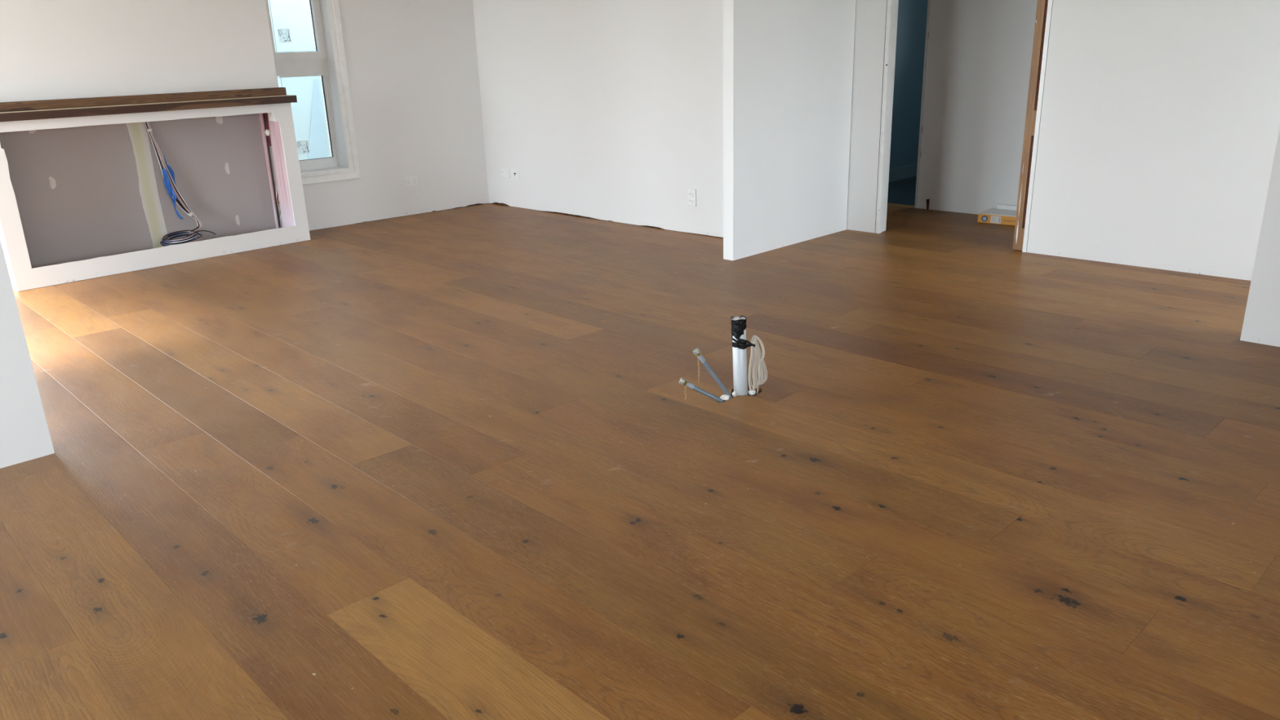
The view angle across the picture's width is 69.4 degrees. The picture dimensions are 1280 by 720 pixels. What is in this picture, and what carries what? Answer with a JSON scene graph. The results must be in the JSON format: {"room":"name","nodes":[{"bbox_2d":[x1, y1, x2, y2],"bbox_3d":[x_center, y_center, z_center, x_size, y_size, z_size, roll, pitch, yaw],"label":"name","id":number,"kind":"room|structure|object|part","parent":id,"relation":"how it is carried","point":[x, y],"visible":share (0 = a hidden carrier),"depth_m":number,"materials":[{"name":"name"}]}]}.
{"room":"unfinished living room","nodes":[
{"label":"unfinished living room","id":0,"kind":"room"},
{"bbox_2d":[0,240,54,468],"bbox_3d":[-3.186,-0.537,2.127,0.100,2.550,2.720,16,26,42],"label":"wall","id":1,"kind":"structure","parent":0,"point":[24,434],"depth_m":3.28,"materials":[{"name":"paint"}]},
{"bbox_2d":[0,0,278,102],"bbox_3d":[-3.594,-2.487,6.229,0.420,1.454,2.005,15,25,41],"label":"wall","id":2,"kind":"structure","parent":0,"point":[50,49],"depth_m":6.21,"materials":[{"name":"paint"}]},
{"bbox_2d":[257,0,488,230],"bbox_3d":[-4.205,-1.879,6.198,7.350,2.550,0.241,-17,24,-39],"label":"wall","id":3,"kind":"structure","parent":0,"point":[412,67],"depth_m":7.98,"materials":[{"name":"paint"}]},
{"bbox_2d":[265,0,360,185],"bbox_3d":[-2.722,-2.358,7.417,0.667,1.836,0.259,-17,24,-39],"label":"window","id":4,"kind":"structure","parent":3,"relation":"in","point":[289,64],"depth_m":7.55,"materials":[{"name":"white plastic"}]},
{"bbox_3d":[-2.771,-2.772,7.318,0.479,0.756,0.068,-17,24,-39],"label":"sash","id":5,"kind":"part","parent":4,"relation":"part of","materials":[{"name":"white wood"}]},
{"bbox_3d":[-2.760,-1.970,7.606,0.479,0.804,0.024,-17,24,-39],"label":"sash","id":6,"kind":"part","parent":4,"relation":"part of","materials":[{"name":"white wood"}]},
{"bbox_3d":[-2.813,-2.356,7.451,0.573,1.646,0.065,-17,24,-39],"label":"frame","id":7,"kind":"part","parent":4,"relation":"part of","materials":[{"name":"white wood"}]},
{"bbox_3d":[-2.644,-2.332,7.334,0.667,1.836,0.024,-17,24,-39],"label":"architrave","id":8,"kind":"part","parent":4,"relation":"part of","materials":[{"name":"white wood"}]},
{"bbox_2d":[404,176,417,186],"bbox_3d":[-2.017,-1.576,8.161,0.116,0.078,0.013,-17,24,-39],"label":"power socket","id":9,"kind":"object","parent":3,"relation":"attached to","point":[410,181],"visible":1,"depth_m":8.16,"materials":[{"name":"white plastic"}]},
{"bbox_2d":[472,0,723,237],"bbox_3d":[-0.247,-2.366,7.266,3.315,2.550,0.110,16,26,42],"label":"wall","id":10,"kind":"structure","parent":0,"point":[612,110],"depth_m":7.34,"materials":[{"name":"paint"}]},
{"bbox_2d":[501,168,510,177],"bbox_3d":[-1.230,-1.702,8.453,0.112,0.074,0.013,16,26,42],"label":"power socket","id":11,"kind":"object","parent":10,"relation":"attached to","point":[505,173],"visible":1,"depth_m":8.45,"materials":[{"name":"white plastic"}]},
{"bbox_2d":[511,169,519,178],"bbox_3d":[-1.125,-1.677,8.352,0.112,0.074,0.012,16,26,42],"label":"socket","id":12,"kind":"object","parent":10,"relation":"attached to","point":[515,174],"visible":1,"depth_m":8.34,"materials":[{"name":"white plastic"}]},
{"bbox_3d":[-0.203,-1.208,7.664,3.311,0.100,0.070,16,26,42],"label":"plate","id":13,"kind":"part","parent":10,"relation":"part of","materials":[{"name":"white paint"}]},
{"bbox_2d":[688,188,696,206],"bbox_3d":[0.389,-1.218,6.931,0.078,0.128,0.013,16,26,42],"label":"power socket","id":14,"kind":"object","parent":10,"relation":"attached to","point":[691,192],"visible":1,"depth_m":6.93,"materials":[{"name":"white plastic"}]},
{"bbox_2d":[0,176,1279,719],"bbox_3d":[1.291,-0.126,4.661,10.820,0.120,12.100,16,26,42],"label":"floor","id":15,"kind":"structure","parent":0,"point":[455,464],"depth_m":3.01,"materials":[{"name":"brown wood"}]},
{"bbox_2d":[0,102,310,291],"bbox_3d":[-3.490,-1.237,6.586,0.560,1.039,2.004,15,25,41],"label":"media recess","id":16,"kind":"object","parent":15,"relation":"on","point":[87,197],"visible":0.99,"depth_m":6.53,"materials":[{"name":"paint"}]},
{"bbox_2d":[0,87,297,121],"bbox_3d":[-3.350,-1.733,6.247,0.208,0.107,2.083,15,25,41],"label":"mantel shelf","id":17,"kind":"object","parent":16,"relation":"on","point":[107,105],"visible":1,"depth_m":6.19,"materials":[{"name":"brown wood"}]},
{"bbox_3d":[-3.350,-1.730,6.248,0.207,0.002,2.081,15,25,41],"label":"shelf","id":18,"kind":"part","parent":17,"relation":"part of","materials":[{"name":"brown wood"}]},
{"bbox_2d":[143,121,215,246],"bbox_3d":[-3.334,-1.298,6.632,0.249,0.922,0.382,15,25,41],"label":"cable bundle","id":19,"kind":"object","parent":16,"relation":"hanging from","point":[181,237],"visible":0.9,"depth_m":6.68,"materials":[{"name":"black plastic"}]},
{"bbox_2d":[679,377,723,403],"bbox_3d":[0.255,0.139,3.703,0.197,0.152,0.032,-3,19,-3],"label":"tube","id":20,"kind":"object","parent":15,"relation":"on","point":[682,381],"visible":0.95,"depth_m":3.69,"materials":[{"name":"grey plastic"}]},
{"bbox_2d":[693,347,732,399],"bbox_3d":[0.295,0.076,3.716,0.164,0.265,0.026,-2,19,-1],"label":"tube","id":21,"kind":"object","parent":15,"relation":"on","point":[696,351],"visible":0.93,"depth_m":3.70,"materials":[{"name":"grey plastic"}]},
{"bbox_2d":[720,394,729,400],"bbox_3d":[0.341,0.152,3.727,0.037,0.023,0.027,4,19,16],"label":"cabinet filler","id":22,"kind":"object","parent":15,"relation":"on","point":[724,397],"visible":1,"depth_m":3.72,"materials":[{"name":"white plastic"}]},
{"bbox_2d":[732,391,737,397],"bbox_3d":[0.388,0.140,3.773,0.022,0.030,0.024,7,21,24],"label":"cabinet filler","id":23,"kind":"object","parent":15,"relation":"on","point":[734,393],"visible":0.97,"depth_m":3.76,"materials":[{"name":"white plastic"}]},
{"bbox_2d":[731,315,755,395],"bbox_3d":[0.410,0.010,3.736,0.086,0.390,0.070,16,26,42],"label":"pipe","id":24,"kind":"object","parent":15,"relation":"on","point":[740,344],"visible":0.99,"depth_m":3.71,"materials":[{"name":"white plastic"}]},
{"bbox_2d":[747,389,755,395],"bbox_3d":[0.456,0.133,3.781,0.033,0.029,0.025,13,24,38],"label":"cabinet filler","id":25,"kind":"object","parent":15,"relation":"on","point":[750,393],"visible":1,"depth_m":3.77,"materials":[{"name":"white plastic"}]},
{"bbox_2d":[747,335,767,395],"bbox_3d":[0.474,0.029,3.758,0.096,0.273,0.035,-14,22,-32],"label":"cable coil","id":26,"kind":"object","parent":15,"relation":"on","point":[757,367],"visible":0.99,"depth_m":3.74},
{"bbox_2d":[926,199,929,209],"bbox_3d":[2.396,-1.299,7.704,0.026,0.088,0.008,16,26,42],"label":"timber shim","id":27,"kind":"object","parent":15,"relation":"on","point":[927,200],"visible":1,"depth_m":7.70,"materials":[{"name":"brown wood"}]},
{"bbox_2d":[977,204,1017,225],"bbox_3d":[2.922,-1.091,7.009,0.620,0.106,0.287,13,24,37],"label":"carton","id":28,"kind":"object","parent":15,"relation":"on","point":[1002,214],"visible":0.46,"depth_m":7.06,"materials":[{"name":"orange cardboard"}]},
{"bbox_3d":[2.922,-1.105,7.005,0.612,0.004,0.277,13,24,37],"label":"lid","id":29,"kind":"part","parent":28,"relation":"part of","materials":[{"name":"white cardboard"}]},
{"bbox_2d":[723,0,855,260],"bbox_3d":[1.020,-2.037,6.172,1.340,2.550,0.083,-19,25,-42],"label":"wall partition","id":30,"kind":"structure","parent":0,"point":[788,64],"depth_m":6.20,"materials":[{"name":"paint"}]},
{"bbox_2d":[888,0,928,168],"bbox_3d":[2.626,-3.066,9.130,0.100,2.590,2.900,16,26,42],"label":"wall","id":31,"kind":"structure","parent":0,"point":[912,14],"depth_m":9.19,"materials":[{"name":"paint"}]},
{"bbox_2d":[888,163,917,182],"bbox_3d":[2.651,-1.903,9.423,0.019,0.130,2.750,16,26,42],"label":"baseboard","id":32,"kind":"structure","parent":31,"relation":"attached to","point":[908,171],"depth_m":9.45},
{"bbox_2d":[916,0,1037,214],"bbox_3d":[4.178,-1.968,5.668,5.200,2.550,0.100,16,26,42],"label":"wall","id":33,"kind":"structure","parent":0,"point":[979,55],"depth_m":7.22,"materials":[{"name":"paint"}]},
{"bbox_2d":[914,0,930,208],"bbox_3d":[2.332,-2.268,7.496,0.027,2.060,0.113,16,26,42],"label":"door frame","id":34,"kind":"structure","parent":33,"relation":"in","point":[929,1],"depth_m":7.51,"materials":[{"name":"white wood"}]},
{"bbox_2d":[846,0,1279,280],"bbox_3d":[3.358,-1.690,4.939,5.050,2.560,0.110,16,26,42],"label":"wall","id":35,"kind":"structure","parent":0,"point":[1160,122],"depth_m":5.41,"materials":[{"name":"paint"}]},
{"bbox_2d":[875,0,1053,252],"bbox_3d":[2.145,-1.831,6.159,1.131,2.100,0.117,16,26,42],"label":"door frame","id":36,"kind":"structure","parent":35,"relation":"in","point":[1044,7],"depth_m":6.04,"materials":[{"name":"white wood"}]},
{"bbox_2d":[1240,127,1279,346],"bbox_3d":[4.140,-0.893,2.487,0.101,2.550,4.000,-19,25,-41],"label":"wall","id":37,"kind":"structure","parent":0,"point":[1261,322],"depth_m":4.09,"materials":[{"name":"paint"}]},
{"bbox_3d":[-3.501,0.779,3.968,90.000,0.100,80.000,16,26,42],"label":"ground","id":38,"kind":"structure","parent":0,"visible":0},
{"bbox_2d":[267,0,331,159],"bbox_3d":[-3.336,-4.187,9.589,0.150,5.700,7.800,16,26,42],"label":"wall","id":39,"kind":"structure","parent":38,"relation":"on","point":[295,15],"depth_m":9.59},
{"bbox_2d":[307,79,328,159],"bbox_3d":[-3.529,-2.163,9.884,0.004,1.590,0.418,16,26,42],"label":"leaning board","id":40,"kind":"object","parent":38,"relation":"on","point":[317,148],"visible":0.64,"depth_m":9.88,"materials":[{"name":"white"}]}
]}

